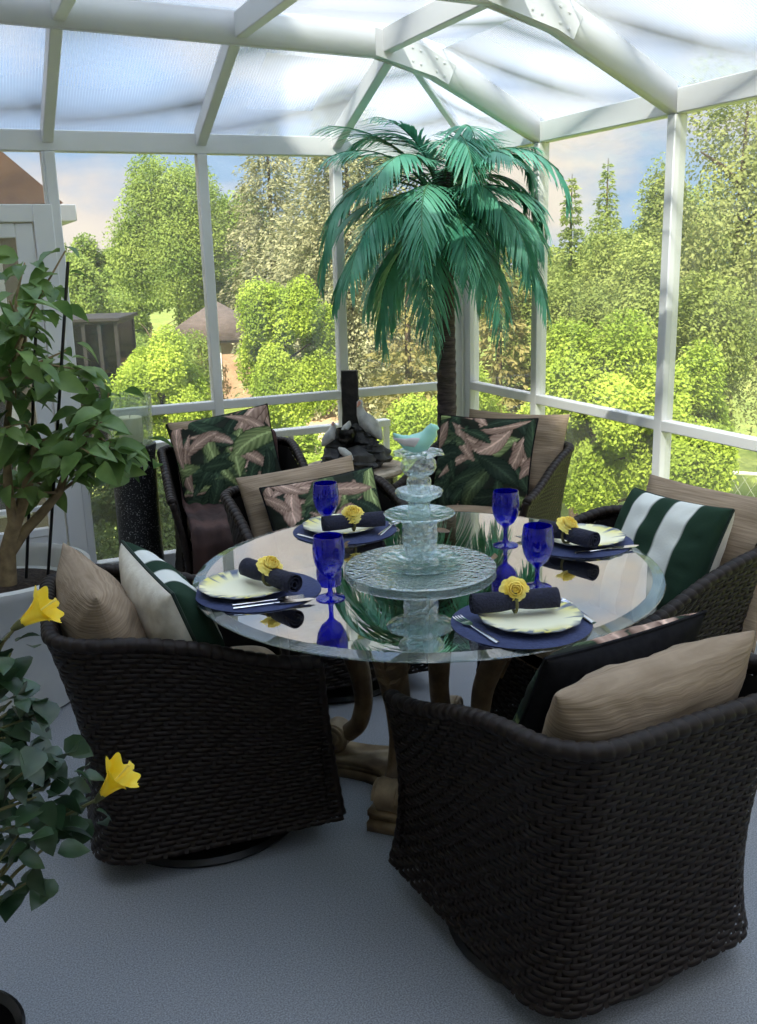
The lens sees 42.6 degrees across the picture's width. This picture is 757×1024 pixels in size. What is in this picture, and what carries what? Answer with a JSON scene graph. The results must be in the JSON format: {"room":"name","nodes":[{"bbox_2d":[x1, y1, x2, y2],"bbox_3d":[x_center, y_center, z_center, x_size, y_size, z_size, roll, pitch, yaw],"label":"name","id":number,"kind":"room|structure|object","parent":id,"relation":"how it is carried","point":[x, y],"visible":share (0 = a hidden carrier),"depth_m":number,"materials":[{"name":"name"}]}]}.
{"room":"sunroom","nodes":[
{"label":"sunroom","id":0,"kind":"room"},
{"bbox_2d":[0,128,461,567],"bbox_3d":[-1.491,-0.718,4.817,4.470,2.200,0.080,-8,16,-23],"label":"window frame","id":1,"kind":"structure","parent":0,"point":[11,140],"depth_m":4.96,"materials":[{"name":"white metal"}]},
{"bbox_2d":[39,151,48,203],"bbox_3d":[-2.202,-1.480,4.293,1.398,0.241,0.050,-8,16,-23],"label":"window","id":2,"kind":"structure","parent":1,"relation":"in","point":[41,152],"depth_m":4.55,"materials":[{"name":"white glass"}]},
{"bbox_2d":[0,204,88,553],"bbox_3d":[-2.164,-0.460,4.552,1.410,1.870,0.090,-8,16,-23],"label":"door","id":3,"kind":"structure","parent":1,"relation":"in","point":[40,215],"depth_m":4.69,"materials":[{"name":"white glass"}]},
{"bbox_2d":[0,651,756,1023],"bbox_3d":[-0.201,1.078,2.391,4.570,0.120,6.320,-8,16,-23],"label":"floor","id":4,"kind":"structure","parent":0,"point":[317,925],"depth_m":2.32,"materials":[{"name":"grey concrete"}]},
{"bbox_2d":[0,585,140,1023],"bbox_3d":[-0.741,0.655,1.803,0.348,1.024,0.571,7,17,29],"label":"yellow hibiscus","id":5,"kind":"object","parent":4,"relation":"on","point":[40,761],"visible":1,"depth_m":1.81,"materials":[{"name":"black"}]},
{"bbox_2d":[0,990,25,1023],"bbox_3d":[-0.773,1.065,1.762,0.280,0.252,0.280,-8,16,-23],"label":"pot","id":6,"kind":"object","parent":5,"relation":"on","point":[11,1011],"depth_m":1.82,"materials":[{"name":"black"}]},
{"bbox_2d":[0,245,173,715],"bbox_3d":[-1.259,-0.119,3.555,1.046,1.665,0.760,-8,16,-23],"label":"potted plant","id":7,"kind":"object","parent":4,"relation":"on","point":[23,566],"visible":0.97,"depth_m":3.49,"materials":[{"name":"plant"}]},
{"bbox_2d":[0,543,90,715],"bbox_3d":[-1.411,0.456,3.642,0.690,0.518,0.690,-8,16,-23],"label":"planter","id":8,"kind":"object","parent":7,"relation":"on","point":[19,577],"depth_m":3.49,"materials":[{"name":"white ceramic"}]},
{"bbox_2d":[114,440,164,560],"bbox_3d":[-1.185,0.029,4.805,0.232,0.745,0.232,-8,16,-23],"label":"pedestal","id":9,"kind":"object","parent":4,"relation":"on","point":[137,505],"visible":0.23,"depth_m":4.71,"materials":[{"name":"black stone"}]},
{"bbox_2d":[108,391,152,444],"bbox_3d":[-1.198,-0.448,4.680,0.224,0.240,0.224,-8,16,-23],"label":"hurricane vase","id":10,"kind":"object","parent":9,"relation":"on","point":[149,397],"visible":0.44,"depth_m":4.69,"materials":[{"name":"clear glass"}]},
{"bbox_2d":[119,415,143,442],"bbox_3d":[-1.196,-0.404,4.692,0.114,0.132,0.114,-8,16,-23],"label":"candle","id":11,"kind":"object","parent":10,"relation":"in","point":[133,423],"visible":0.64,"depth_m":4.65,"materials":[{"name":"beige wax"}]},
{"bbox_2d":[39,563,345,868],"bbox_3d":[-0.546,0.550,2.803,0.744,0.712,0.691,-6,15,-18],"label":"swivel armchair","id":12,"kind":"object","parent":4,"relation":"on","point":[214,789],"visible":0.74,"depth_m":2.53,"materials":[{"name":"wicker"}]},
{"bbox_2d":[232,645,274,653],"bbox_3d":[-0.503,0.543,2.817,0.524,0.180,0.490,-6,15,-18],"label":"seat cushion","id":13,"kind":"object","parent":12,"relation":"on","point":[255,649],"visible":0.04,"depth_m":2.99,"materials":[{"name":"beige fabric"}]},
{"bbox_2d":[56,543,146,639],"bbox_3d":[-0.732,0.351,2.627,0.246,0.469,0.460,-12,18,-34],"label":"cushion","id":14,"kind":"object","parent":13,"relation":"on","point":[94,604],"visible":0.41,"depth_m":2.46,"materials":[{"name":"beige fabric"}]},
{"bbox_2d":[119,540,234,721],"bbox_3d":[-0.551,0.334,2.681,0.257,0.455,0.470,-12,18,-34],"label":"throw pillow","id":15,"kind":"object","parent":13,"relation":"on","point":[166,605],"visible":0.43,"depth_m":2.49,"materials":[{"name":"fabric"}]},
{"bbox_2d":[157,436,307,573],"bbox_3d":[-0.678,0.059,4.704,0.691,0.712,0.744,-6,15,-15],"label":"swivel armchair","id":16,"kind":"object","parent":4,"relation":"on","point":[289,450],"visible":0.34,"depth_m":4.71,"materials":[{"name":"wicker"}]},
{"bbox_2d":[187,518,190,540],"bbox_3d":[-0.665,0.068,4.660,0.490,0.180,0.524,-6,15,-15],"label":"seat cushion","id":17,"kind":"object","parent":16,"relation":"on","point":[188,527],"visible":0.02,"depth_m":4.64,"materials":[{"name":"beige fabric"}]},
{"bbox_2d":[167,419,201,511],"bbox_3d":[-0.814,-0.250,4.766,0.413,0.461,0.178,-3,15,-4],"label":"cushion","id":18,"kind":"object","parent":17,"relation":"on","point":[174,425],"visible":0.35,"depth_m":4.72,"materials":[{"name":"beige fabric"}]},
{"bbox_2d":[180,429,278,576],"bbox_3d":[-0.674,-0.047,4.658,0.528,0.592,0.751,-6,15,-15],"label":"fur throw","id":19,"kind":"object","parent":16,"relation":"on","point":[211,537],"visible":0.11,"depth_m":4.32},
{"bbox_2d":[165,403,281,515],"bbox_3d":[-0.738,-0.257,4.751,0.565,0.503,0.223,-5,15,-12],"label":"throw pillow","id":20,"kind":"object","parent":19,"relation":"on","point":[213,452],"visible":0.67,"depth_m":4.69,"materials":[{"name":"fabric"}]},
{"bbox_2d":[220,474,427,703],"bbox_3d":[-0.200,0.285,3.784,0.691,0.712,0.744,-7,16,-21],"label":"swivel armchair","id":21,"kind":"object","parent":4,"relation":"on","point":[338,681],"visible":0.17,"depth_m":3.60,"materials":[{"name":"wicker"}]},
{"bbox_3d":[-0.183,0.293,3.742,0.490,0.180,0.524,-7,16,-21],"label":"seat cushion","id":22,"kind":"object","parent":21,"relation":"on","visible":0},
{"bbox_2d":[236,455,353,538],"bbox_3d":[-0.288,0.008,3.909,0.526,0.410,0.216,-8,16,-24],"label":"cushion","id":23,"kind":"object","parent":22,"relation":"on","point":[249,486],"visible":0.3,"depth_m":3.84,"materials":[{"name":"beige fabric"}]},
{"bbox_2d":[259,466,381,530],"bbox_3d":[-0.194,0.046,3.814,0.509,0.386,0.217,-7,15,-19],"label":"throw pillow","id":24,"kind":"object","parent":22,"relation":"on","point":[291,504],"visible":0.48,"depth_m":3.77,"materials":[{"name":"fabric"}]},
{"bbox_2d":[308,460,404,501],"bbox_3d":[-0.127,0.009,5.210,0.553,0.522,0.553,-8,16,-23],"label":"side table","id":25,"kind":"object","parent":4,"relation":"on","point":[391,470],"visible":0.13,"depth_m":5.06,"materials":[{"name":"black"}]},
{"bbox_2d":[320,370,392,469],"bbox_3d":[-0.127,-0.482,5.084,0.382,0.505,0.276,2,15,12],"label":"fountain","id":26,"kind":"object","parent":25,"relation":"on","point":[358,435],"visible":0.79,"depth_m":5.06,"materials":[{"name":"stone"}]},
{"bbox_2d":[335,427,356,443],"bbox_3d":[-0.169,-0.396,5.068,0.112,0.080,0.112,-2,15,0],"label":"bowl","id":27,"kind":"object","parent":26,"relation":"on","point":[344,435],"depth_m":5.03,"materials":[{"name":"black"}]},
{"bbox_2d":[192,511,665,835],"bbox_3d":[0.141,0.511,2.789,1.280,0.758,1.280,-7,15,-19],"label":"dining table","id":28,"kind":"object","parent":4,"relation":"on","point":[390,625],"visible":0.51,"depth_m":2.67,"materials":[{"name":"clear glass"}]},
{"bbox_2d":[196,572,320,612],"bbox_3d":[-0.313,0.204,2.535,0.328,0.004,0.328,-8,16,-23],"label":"placemat","id":29,"kind":"object","parent":28,"relation":"on","point":[310,588],"visible":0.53,"depth_m":2.46,"materials":[{"name":"blue fabric"}]},
{"bbox_2d":[199,569,281,598],"bbox_3d":[-0.347,0.191,2.533,0.245,0.015,0.245,-8,16,-23],"label":"dinner plate","id":30,"kind":"object","parent":29,"relation":"on","point":[230,584],"visible":0.8,"depth_m":2.53,"materials":[{"name":"white ceramic"}]},
{"bbox_2d":[239,558,302,591],"bbox_3d":[-0.281,0.162,2.510,0.051,0.046,0.210,-14,19,-40],"label":"napkin","id":31,"kind":"object","parent":30,"relation":"on","point":[281,579],"visible":0.87,"depth_m":2.46,"materials":[{"name":"fabric"}]},
{"bbox_2d":[256,556,282,586],"bbox_3d":[-0.279,0.153,2.509,0.074,0.082,0.062,-14,19,-40],"label":"ring","id":32,"kind":"object","parent":31,"relation":"on","point":[264,564],"visible":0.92,"depth_m":2.49,"materials":[{"name":"yellow plant"}]},
{"bbox_2d":[232,594,303,604],"bbox_3d":[-0.276,0.221,2.437,0.180,0.006,0.025,-5,15,-13],"label":"spoon","id":33,"kind":"object","parent":29,"relation":"on","point":[301,595],"visible":1,"depth_m":2.44,"materials":[{"name":"silver metal"}]},
{"bbox_2d":[233,598,314,608],"bbox_3d":[-0.259,0.227,2.417,0.205,0.005,0.019,-5,15,-14],"label":"knife","id":34,"kind":"object","parent":29,"relation":"on","point":[301,599],"visible":1,"depth_m":2.42,"materials":[{"name":"silver metal"}]},
{"bbox_2d":[313,480,338,515],"bbox_3d":[-0.162,-0.010,3.021,0.081,0.165,0.081,-1,15,3],"label":"goblet","id":35,"kind":"object","parent":28,"relation":"on","point":[325,492],"visible":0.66,"depth_m":2.98,"materials":[{"name":"blue glass"}]},
{"bbox_2d":[312,532,344,602],"bbox_3d":[-0.124,0.139,2.445,0.081,0.165,0.081,-1,15,3],"label":"goblet","id":36,"kind":"object","parent":28,"relation":"on","point":[328,548],"visible":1,"depth_m":2.41,"materials":[{"name":"blue glass"}]},
{"bbox_2d":[293,521,395,543],"bbox_3d":[-0.107,0.056,3.080,0.328,0.004,0.328,-8,16,-23],"label":"placemat","id":37,"kind":"object","parent":28,"relation":"on","point":[370,535],"visible":0.48,"depth_m":3.02,"materials":[{"name":"blue fabric"}]},
{"bbox_2d":[302,514,373,533],"bbox_3d":[-0.120,0.042,3.081,0.245,0.015,0.245,-8,16,-23],"label":"dinner plate","id":38,"kind":"object","parent":37,"relation":"on","point":[313,524],"visible":0.43,"depth_m":3.05,"materials":[{"name":"white ceramic"}]},
{"bbox_2d":[321,511,385,530],"bbox_3d":[-0.078,0.028,3.002,0.193,0.046,0.051,-5,15,-13],"label":"napkin","id":39,"kind":"object","parent":38,"relation":"on","point":[368,519],"visible":0.95,"depth_m":2.98,"materials":[{"name":"blue fabric"}]},
{"bbox_2d":[341,505,363,530],"bbox_3d":[-0.078,0.019,3.002,0.073,0.082,0.060,-5,15,-13],"label":"flower","id":40,"kind":"object","parent":39,"relation":"on","point":[353,512],"visible":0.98,"depth_m":2.98,"materials":[{"name":"yellow plant"}]},
{"bbox_2d":[345,544,496,591],"bbox_3d":[0.115,0.152,2.668,0.416,0.014,0.416,-8,16,-23],"label":"lazy susan","id":41,"kind":"object","parent":28,"relation":"on","point":[394,573],"visible":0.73,"depth_m":2.64,"materials":[{"name":"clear glass"}]},
{"bbox_2d":[376,423,463,574],"bbox_3d":[0.109,-0.044,2.617,0.240,0.391,0.240,-8,16,-23],"label":"fountain","id":42,"kind":"object","parent":41,"relation":"on","point":[420,442],"visible":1,"depth_m":2.60,"materials":[{"name":"clear glass"}]},
{"bbox_2d":[394,447,443,458],"bbox_3d":[0.106,-0.156,2.588,0.135,0.022,0.135,-2,15,-1],"label":"bowl","id":43,"kind":"object","parent":42,"relation":"on","point":[413,450],"depth_m":2.56,"materials":[{"name":"clear glass"}]},
{"bbox_2d":[402,521,437,563],"bbox_3d":[0.113,0.076,2.649,0.102,0.117,0.100,-8,16,-23],"label":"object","id":44,"kind":"object","parent":42,"relation":"on","point":[411,561],"depth_m":2.65,"materials":[{"name":"clear glass"}]},
{"bbox_2d":[492,488,519,548],"bbox_3d":[0.373,0.018,2.856,0.081,0.165,0.081,-1,15,3],"label":"goblet","id":45,"kind":"object","parent":28,"relation":"on","point":[505,501],"visible":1,"depth_m":2.82,"materials":[{"name":"blue glass"}]},
{"bbox_2d":[451,605,592,648],"bbox_3d":[0.333,0.256,2.268,0.328,0.004,0.328,-8,16,-23],"label":"placemat","id":46,"kind":"object","parent":28,"relation":"on","point":[512,640],"visible":0.56,"depth_m":2.18,"materials":[{"name":"blue fabric"}]},
{"bbox_2d":[452,615,499,643],"bbox_3d":[0.223,0.266,2.211,0.025,0.006,0.180,-8,16,-25],"label":"fork","id":47,"kind":"object","parent":46,"relation":"on","point":[468,622],"visible":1,"depth_m":2.23,"materials":[{"name":"silver metal"}]},
{"bbox_2d":[478,601,583,633],"bbox_3d":[0.353,0.243,2.260,0.245,0.015,0.245,-8,16,-23],"label":"dinner plate","id":48,"kind":"object","parent":46,"relation":"on","point":[566,616],"visible":0.78,"depth_m":2.25,"materials":[{"name":"white ceramic"}]},
{"bbox_2d":[469,587,560,613],"bbox_3d":[0.319,0.206,2.275,0.207,0.046,0.050,-4,15,-8],"label":"napkin","id":49,"kind":"object","parent":48,"relation":"on","point":[538,598],"visible":0.96,"depth_m":2.26,"materials":[{"name":"fabric"}]},
{"bbox_2d":[499,576,529,613],"bbox_3d":[0.318,0.196,2.275,0.061,0.085,0.058,-15,20,-42],"label":"flower","id":50,"kind":"object","parent":49,"relation":"on","point":[519,587],"visible":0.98,"depth_m":2.26,"materials":[{"name":"yellow plant"}]},
{"bbox_2d":[522,522,553,588],"bbox_3d":[0.406,0.114,2.485,0.081,0.165,0.081,-1,15,3],"label":"goblet","id":51,"kind":"object","parent":28,"relation":"on","point":[537,537],"visible":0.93,"depth_m":2.45,"materials":[{"name":"blue glass"}]},
{"bbox_2d":[521,536,633,557],"bbox_3d":[0.590,0.086,2.890,0.328,0.004,0.328,-8,16,-23],"label":"placemat","id":52,"kind":"object","parent":28,"relation":"on","point":[561,550],"visible":0.37,"depth_m":2.79,"materials":[{"name":"blue fabric"}]},
{"bbox_2d":[554,523,625,546],"bbox_3d":[0.610,0.073,2.885,0.245,0.015,0.245,-8,16,-23],"label":"dinner plate","id":53,"kind":"object","parent":52,"relation":"on","point":[608,535],"visible":0.34,"depth_m":2.89,"materials":[{"name":"white ceramic"}]},
{"bbox_2d":[538,519,600,547],"bbox_3d":[0.545,0.061,2.809,0.051,0.046,0.201,-13,18,-37],"label":"napkin","id":54,"kind":"object","parent":53,"relation":"on","point":[579,536],"visible":0.66,"depth_m":2.75,"materials":[{"name":"blue fabric"}]},
{"bbox_2d":[556,516,578,542],"bbox_3d":[0.547,0.052,2.808,0.074,0.082,0.061,-13,18,-37],"label":"ring","id":55,"kind":"object","parent":54,"relation":"on","point":[564,523],"visible":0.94,"depth_m":2.79,"materials":[{"name":"yellow plant"}]},
{"bbox_2d":[311,117,572,440],"bbox_3d":[0.244,-0.774,4.826,1.075,2.212,1.252,-8,16,-23],"label":"potted palm","id":56,"kind":"object","parent":4,"relation":"on","point":[441,238],"visible":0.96,"depth_m":4.52,"materials":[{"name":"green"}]},
{"bbox_2d":[391,440,574,521],"bbox_3d":[0.506,0.054,4.595,0.691,0.712,0.744,7,17,29],"label":"swivel armchair","id":57,"kind":"object","parent":4,"relation":"on","point":[538,503],"visible":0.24,"depth_m":4.50,"materials":[{"name":"wicker"}]},
{"bbox_2d":[435,505,519,515],"bbox_3d":[0.483,0.063,4.556,0.490,0.180,0.524,7,17,29],"label":"seat cushion","id":58,"kind":"object","parent":57,"relation":"on","point":[464,508],"visible":0.09,"depth_m":4.52,"materials":[{"name":"beige fabric"}]},
{"bbox_2d":[431,414,538,510],"bbox_3d":[0.495,-0.226,4.613,0.489,0.436,0.228,5,16,23],"label":"throw pillow","id":59,"kind":"object","parent":58,"relation":"on","point":[481,456],"visible":0.79,"depth_m":4.55,"materials":[{"name":"fabric"}]},
{"bbox_2d":[469,409,569,510],"bbox_3d":[0.647,-0.259,4.702,0.521,0.438,0.220,7,17,29],"label":"cushion","id":60,"kind":"object","parent":58,"relation":"on","point":[551,430],"visible":0.3,"depth_m":4.57,"materials":[{"name":"beige fabric"}]},
{"bbox_2d":[383,634,756,1018],"bbox_3d":[0.465,0.660,2.272,0.691,0.712,0.744,-9,16,-27],"label":"swivel armchair","id":61,"kind":"object","parent":4,"relation":"on","point":[574,876],"visible":0.78,"depth_m":2.00,"materials":[{"name":"wicker"}]},
{"bbox_3d":[0.443,0.649,2.312,0.490,0.180,0.524,-9,16,-27],"label":"seat cushion","id":62,"kind":"object","parent":61,"relation":"on","visible":0},
{"bbox_2d":[513,610,707,732],"bbox_3d":[0.496,0.426,2.206,0.480,0.386,0.234,-11,17,-31],"label":"throw pillow","id":63,"kind":"object","parent":62,"relation":"on","point":[564,667],"visible":0.36,"depth_m":2.06,"materials":[{"name":"fabric"}]},
{"bbox_2d":[542,631,754,741],"bbox_3d":[0.547,0.465,2.056,0.534,0.401,0.236,-8,16,-25],"label":"cushion","id":64,"kind":"object","parent":62,"relation":"on","point":[610,701],"visible":0.45,"depth_m":1.92,"materials":[{"name":"beige fabric"}]},
{"bbox_2d":[476,505,756,720],"bbox_3d":[0.770,0.426,3.141,0.744,0.712,0.691,-10,17,-31],"label":"swivel armchair","id":65,"kind":"object","parent":4,"relation":"on","point":[719,592],"visible":0.21,"depth_m":2.91,"materials":[{"name":"wicker"}]},
{"bbox_2d":[513,616,634,671],"bbox_3d":[0.730,0.431,3.117,0.524,0.180,0.490,-10,17,-31],"label":"seat cushion","id":66,"kind":"object","parent":65,"relation":"on","point":[620,623],"visible":0.12,"depth_m":3.02,"materials":[{"name":"beige fabric"}]},
{"bbox_2d":[614,487,734,622],"bbox_3d":[0.900,0.169,3.138,0.292,0.427,0.428,-11,17,-31],"label":"throw pillow","id":67,"kind":"object","parent":66,"relation":"on","point":[686,541],"visible":0.54,"depth_m":3.00,"materials":[{"name":"fabric"}]},
{"bbox_2d":[646,474,756,652],"bbox_3d":[1.052,0.150,3.192,0.254,0.445,0.564,-12,18,-36],"label":"cushion","id":68,"kind":"object","parent":65,"relation":"on","point":[742,538],"visible":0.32,"depth_m":3.04,"materials":[{"name":"beige fabric"}]},
{"bbox_2d":[0,0,756,148],"bbox_3d":[-0.376,-1.346,1.990,4.454,0.569,5.691,-8,16,-23],"label":"ceiling","id":69,"kind":"structure","parent":0,"point":[585,30],"depth_m":4.08,"materials":[{"name":"white metal"}]},
{"bbox_2d":[461,69,756,653],"bbox_3d":[1.781,-0.316,2.930,0.080,2.200,6.260,-8,16,-23],"label":"window frame","id":70,"kind":"structure","parent":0,"point":[741,87],"depth_m":4.15,"materials":[{"name":"white metal"}]},
{"label":"outside","id":71,"kind":"structure","parent":0,"visible":0},
{"bbox_3d":[-1.510,0.597,5.326,4.500,0.120,0.140,-8,16,-23],"label":"deck","id":72,"kind":"object","parent":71,"visible":0},
{"bbox_2d":[155,418,390,449],"bbox_3d":[-0.772,0.051,5.538,1.850,1.010,0.070,-8,16,-23],"label":"deck railing","id":73,"kind":"object","parent":72,"relation":"on","point":[290,432],"visible":0.2,"depth_m":5.56,"materials":[{"name":"white paint"}]},
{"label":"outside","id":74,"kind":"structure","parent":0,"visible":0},
{"bbox_2d":[92,306,756,552],"bbox_3d":[0.386,-9.429,54.324,180.000,0.001,170.000,-8,16,-23],"label":"lawn","id":75,"kind":"structure","parent":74,"point":[748,458],"depth_m":26.60,"materials":[{"name":"green plant"}]},
{"bbox_2d":[0,152,76,537],"bbox_3d":[-4.218,-0.210,6.825,3.900,6.350,3.870,-8,16,-23],"label":"house wing","id":76,"kind":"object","parent":75,"relation":"on","point":[17,186],"visible":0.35,"depth_m":5.54,"materials":[{"name":"brown"}]},
{"bbox_2d":[64,240,127,313],"bbox_3d":[-10.025,-6.300,32.420,3.554,5.758,2.508,-2,15,-3],"label":"young tree","id":77,"kind":"object","parent":75,"relation":"on","point":[88,292],"visible":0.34,"depth_m":31.40,"materials":[{"name":"green plant"}]},
{"bbox_2d":[65,232,129,303],"bbox_3d":[-16.922,-13.408,58.620,4.530,6.661,5.346,-14,19,-40],"label":"tree","id":78,"kind":"object","parent":75,"relation":"on","point":[90,250],"visible":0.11,"depth_m":57.13,"materials":[{"name":"green plant"}]},
{"bbox_2d":[72,312,137,442],"bbox_3d":[-7.117,-2.959,23.439,2.470,3.450,2.500,-3,15,-4],"label":"shelter","id":79,"kind":"object","parent":75,"relation":"on","point":[111,336],"visible":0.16,"depth_m":22.19,"materials":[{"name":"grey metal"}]},
{"bbox_2d":[90,474,175,559],"bbox_3d":[-2.500,0.892,9.890,1.521,2.788,1.608,-8,16,-23],"label":"shrub","id":80,"kind":"object","parent":75,"relation":"on","point":[103,506],"visible":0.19,"depth_m":9.31,"materials":[{"name":"green plant"}]},
{"bbox_2d":[94,265,184,336],"bbox_3d":[-14.708,-12.567,58.864,7.148,4.805,7.278,6,17,28],"label":"tree","id":81,"kind":"object","parent":75,"relation":"on","point":[143,310],"visible":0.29,"depth_m":56.65,"materials":[{"name":"green plant"}]},
{"bbox_2d":[105,324,211,440],"bbox_3d":[-4.182,-1.827,18.871,2.006,3.626,1.973,0,15,7],"label":"shrub","id":82,"kind":"object","parent":75,"relation":"on","point":[166,375],"visible":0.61,"depth_m":18.11,"materials":[{"name":"green plant"}]},
{"bbox_2d":[99,154,238,326],"bbox_3d":[-8.430,-10.072,39.846,5.418,9.228,6.013,-3,15,-4],"label":"poplar tree","id":83,"kind":"object","parent":75,"relation":"on","point":[160,234],"visible":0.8,"depth_m":38.09,"materials":[{"name":"green plant"}]},
{"bbox_2d":[135,317,209,393],"bbox_3d":[-6.902,-4.608,30.796,3.848,3.125,3.672,-7,16,-20],"label":"shrub","id":84,"kind":"object","parent":75,"relation":"on","point":[140,341],"visible":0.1,"depth_m":31.10,"materials":[{"name":"green plant"}]},
{"bbox_2d":[161,302,254,400],"bbox_3d":[-5.606,-5.688,33.951,3.600,3.350,3.600,-2,15,0],"label":"pavilion","id":85,"kind":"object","parent":75,"relation":"on","point":[227,326],"visible":0.34,"depth_m":32.74,"materials":[{"name":"brick"}]},
{"bbox_2d":[215,187,278,306],"bbox_3d":[-9.069,-14.764,58.457,5.428,8.978,5.338,6,17,28],"label":"tree","id":86,"kind":"object","parent":75,"relation":"on","point":[232,221],"visible":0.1,"depth_m":57.02,"materials":[{"name":"green plant"}]},
{"bbox_2d":[216,126,318,344],"bbox_3d":[-4.193,-10.366,38.889,6.185,10.287,5.836,2,15,15],"label":"spruce tree","id":87,"kind":"object","parent":75,"relation":"on","point":[258,235],"visible":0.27,"depth_m":38.10,"materials":[{"name":"green plant"}]},
{"bbox_2d":[233,273,337,428],"bbox_3d":[-1.875,-2.805,20.728,2.323,4.444,2.027,-4,15,-11],"label":"tree","id":88,"kind":"object","parent":75,"relation":"on","point":[280,312],"visible":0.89,"depth_m":20.01,"materials":[{"name":"green plant"}]},
{"bbox_2d":[291,423,324,463],"bbox_3d":[-0.977,0.173,12.715,1.535,2.676,1.458,-3,15,-6],"label":"shrub","id":89,"kind":"object","parent":75,"relation":"on","point":[311,442],"visible":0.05,"depth_m":12.38,"materials":[{"name":"green plant"}]},
{"bbox_2d":[223,79,436,423],"bbox_3d":[-1.030,-7.587,29.796,8.510,10.637,8.574,3,15,18],"label":"spruce tree","id":90,"kind":"object","parent":75,"relation":"on","point":[305,236],"visible":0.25,"depth_m":28.90,"materials":[{"name":"green plant"}]},
{"bbox_2d":[304,397,372,453],"bbox_3d":[-1.078,-2.605,28.227,5.500,0.001,11.700,-8,16,-23],"label":"garden path","id":91,"kind":"structure","parent":75,"relation":"on","point":[329,418],"depth_m":28.83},
{"bbox_2d":[363,231,437,443],"bbox_3d":[0.665,-3.809,21.414,2.825,5.900,2.813,8,18,34],"label":"pine tree","id":92,"kind":"object","parent":75,"relation":"on","point":[405,353],"visible":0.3,"depth_m":21.39,"materials":[{"name":"green plant"}]},
{"bbox_2d":[377,392,434,488],"bbox_3d":[0.564,-0.121,12.912,1.289,3.060,1.307,-5,15,-11],"label":"shrub","id":93,"kind":"object","parent":75,"relation":"on","point":[406,420],"visible":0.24,"depth_m":12.27,"materials":[{"name":"green plant"}]},
{"bbox_2d":[419,362,509,453],"bbox_3d":[1.254,-0.225,12.462,1.246,3.453,1.602,9,18,35],"label":"leafy shrub","id":94,"kind":"object","parent":75,"relation":"on","point":[485,404],"visible":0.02,"depth_m":12.05,"materials":[{"name":"green plant"}]},
{"bbox_2d":[479,249,531,413],"bbox_3d":[2.350,-2.797,18.541,2.744,5.300,2.715,-8,16,-23],"label":"pine tree","id":95,"kind":"object","parent":75,"relation":"on","point":[495,371],"visible":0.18,"depth_m":18.07,"materials":[{"name":"green plant"}]},
{"bbox_2d":[480,247,531,321],"bbox_3d":[7.562,-13.642,58.724,7.575,5.772,6.611,-13,18,-37],"label":"tree","id":96,"kind":"object","parent":75,"relation":"on","point":[517,278],"visible":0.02,"depth_m":57.23,"materials":[{"name":"green plant"}]},
{"bbox_2d":[502,276,584,408],"bbox_3d":[3.357,-2.447,19.053,2.009,4.321,1.925,0,15,4],"label":"tree","id":97,"kind":"object","parent":75,"relation":"on","point":[524,311],"visible":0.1,"depth_m":18.20,"materials":[{"name":"green plant"}]},
{"bbox_2d":[513,244,592,303],"bbox_3d":[10.676,-13.457,58.655,6.305,5.270,7.042,4,16,21],"label":"tree","id":98,"kind":"object","parent":75,"relation":"on","point":[554,260],"visible":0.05,"depth_m":56.87,"materials":[{"name":"green plant"}]},
{"bbox_2d":[552,178,587,310],"bbox_3d":[7.878,-9.879,40.180,2.516,7.800,2.785,3,15,16],"label":"spruce","id":99,"kind":"object","parent":75,"relation":"on","point":[567,234],"visible":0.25,"depth_m":39.65,"materials":[{"name":"green plant"}]},
{"bbox_2d":[527,262,622,516],"bbox_3d":[3.196,-1.647,15.511,1.982,4.562,1.780,4,16,20],"label":"tree","id":100,"kind":"object","parent":75,"relation":"on","point":[588,309],"visible":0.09,"depth_m":15.09,"materials":[{"name":"green plant"}]},
{"bbox_2d":[515,307,657,521],"bbox_3d":[2.595,-0.400,11.750,1.789,4.084,1.803,9,18,34],"label":"leafy shrub","id":101,"kind":"object","parent":75,"relation":"on","point":[593,480],"visible":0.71,"depth_m":11.08,"materials":[{"name":"green plant"}]},
{"bbox_2d":[584,158,622,286],"bbox_3d":[9.373,-10.178,40.082,3.009,8.350,2.961,-8,16,-23],"label":"spruce","id":102,"kind":"object","parent":75,"relation":"on","point":[604,175],"visible":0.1,"depth_m":39.36,"materials":[{"name":"green plant"}]},
{"bbox_2d":[573,227,643,275],"bbox_3d":[14.489,-13.823,58.059,6.276,6.086,7.726,-8,16,-23],"label":"tree","id":103,"kind":"object","parent":75,"relation":"on","point":[624,234],"visible":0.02,"depth_m":57.74,"materials":[{"name":"green plant"}]},
{"bbox_2d":[573,151,713,356],"bbox_3d":[4.448,-2.798,16.464,2.222,6.247,2.160,11,19,40],"label":"leafy tree","id":104,"kind":"object","parent":75,"relation":"on","point":[653,199],"visible":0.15,"depth_m":15.88,"materials":[{"name":"green plant"}]},
{"bbox_2d":[596,233,756,499],"bbox_3d":[4.022,-1.355,13.593,2.235,4.927,2.101,-1,15,1],"label":"leafy shrub","id":105,"kind":"object","parent":75,"relation":"on","point":[716,305],"visible":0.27,"depth_m":12.89,"materials":[{"name":"green plant"}]},
{"bbox_2d":[620,337,741,495],"bbox_3d":[3.442,-0.049,10.949,1.296,3.778,1.429,-8,16,-23],"label":"leafy shrub","id":106,"kind":"object","parent":75,"relation":"on","point":[695,462],"visible":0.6,"depth_m":10.44,"materials":[{"name":"green plant"}]},
{"bbox_2d":[626,179,735,276],"bbox_3d":[18.700,-15.055,58.152,7.113,9.057,8.172,11,19,39],"label":"tree","id":107,"kind":"object","parent":75,"relation":"on","point":[695,187],"visible":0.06,"depth_m":55.62,"materials":[{"name":"green plant"}]},
{"bbox_2d":[645,37,756,479],"bbox_3d":[5.421,-2.992,14.351,2.818,7.646,2.815,-4,15,-10],"label":"birch tree","id":108,"kind":"object","parent":75,"relation":"on","point":[740,257],"visible":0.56,"depth_m":13.70,"materials":[{"name":"green plant"}]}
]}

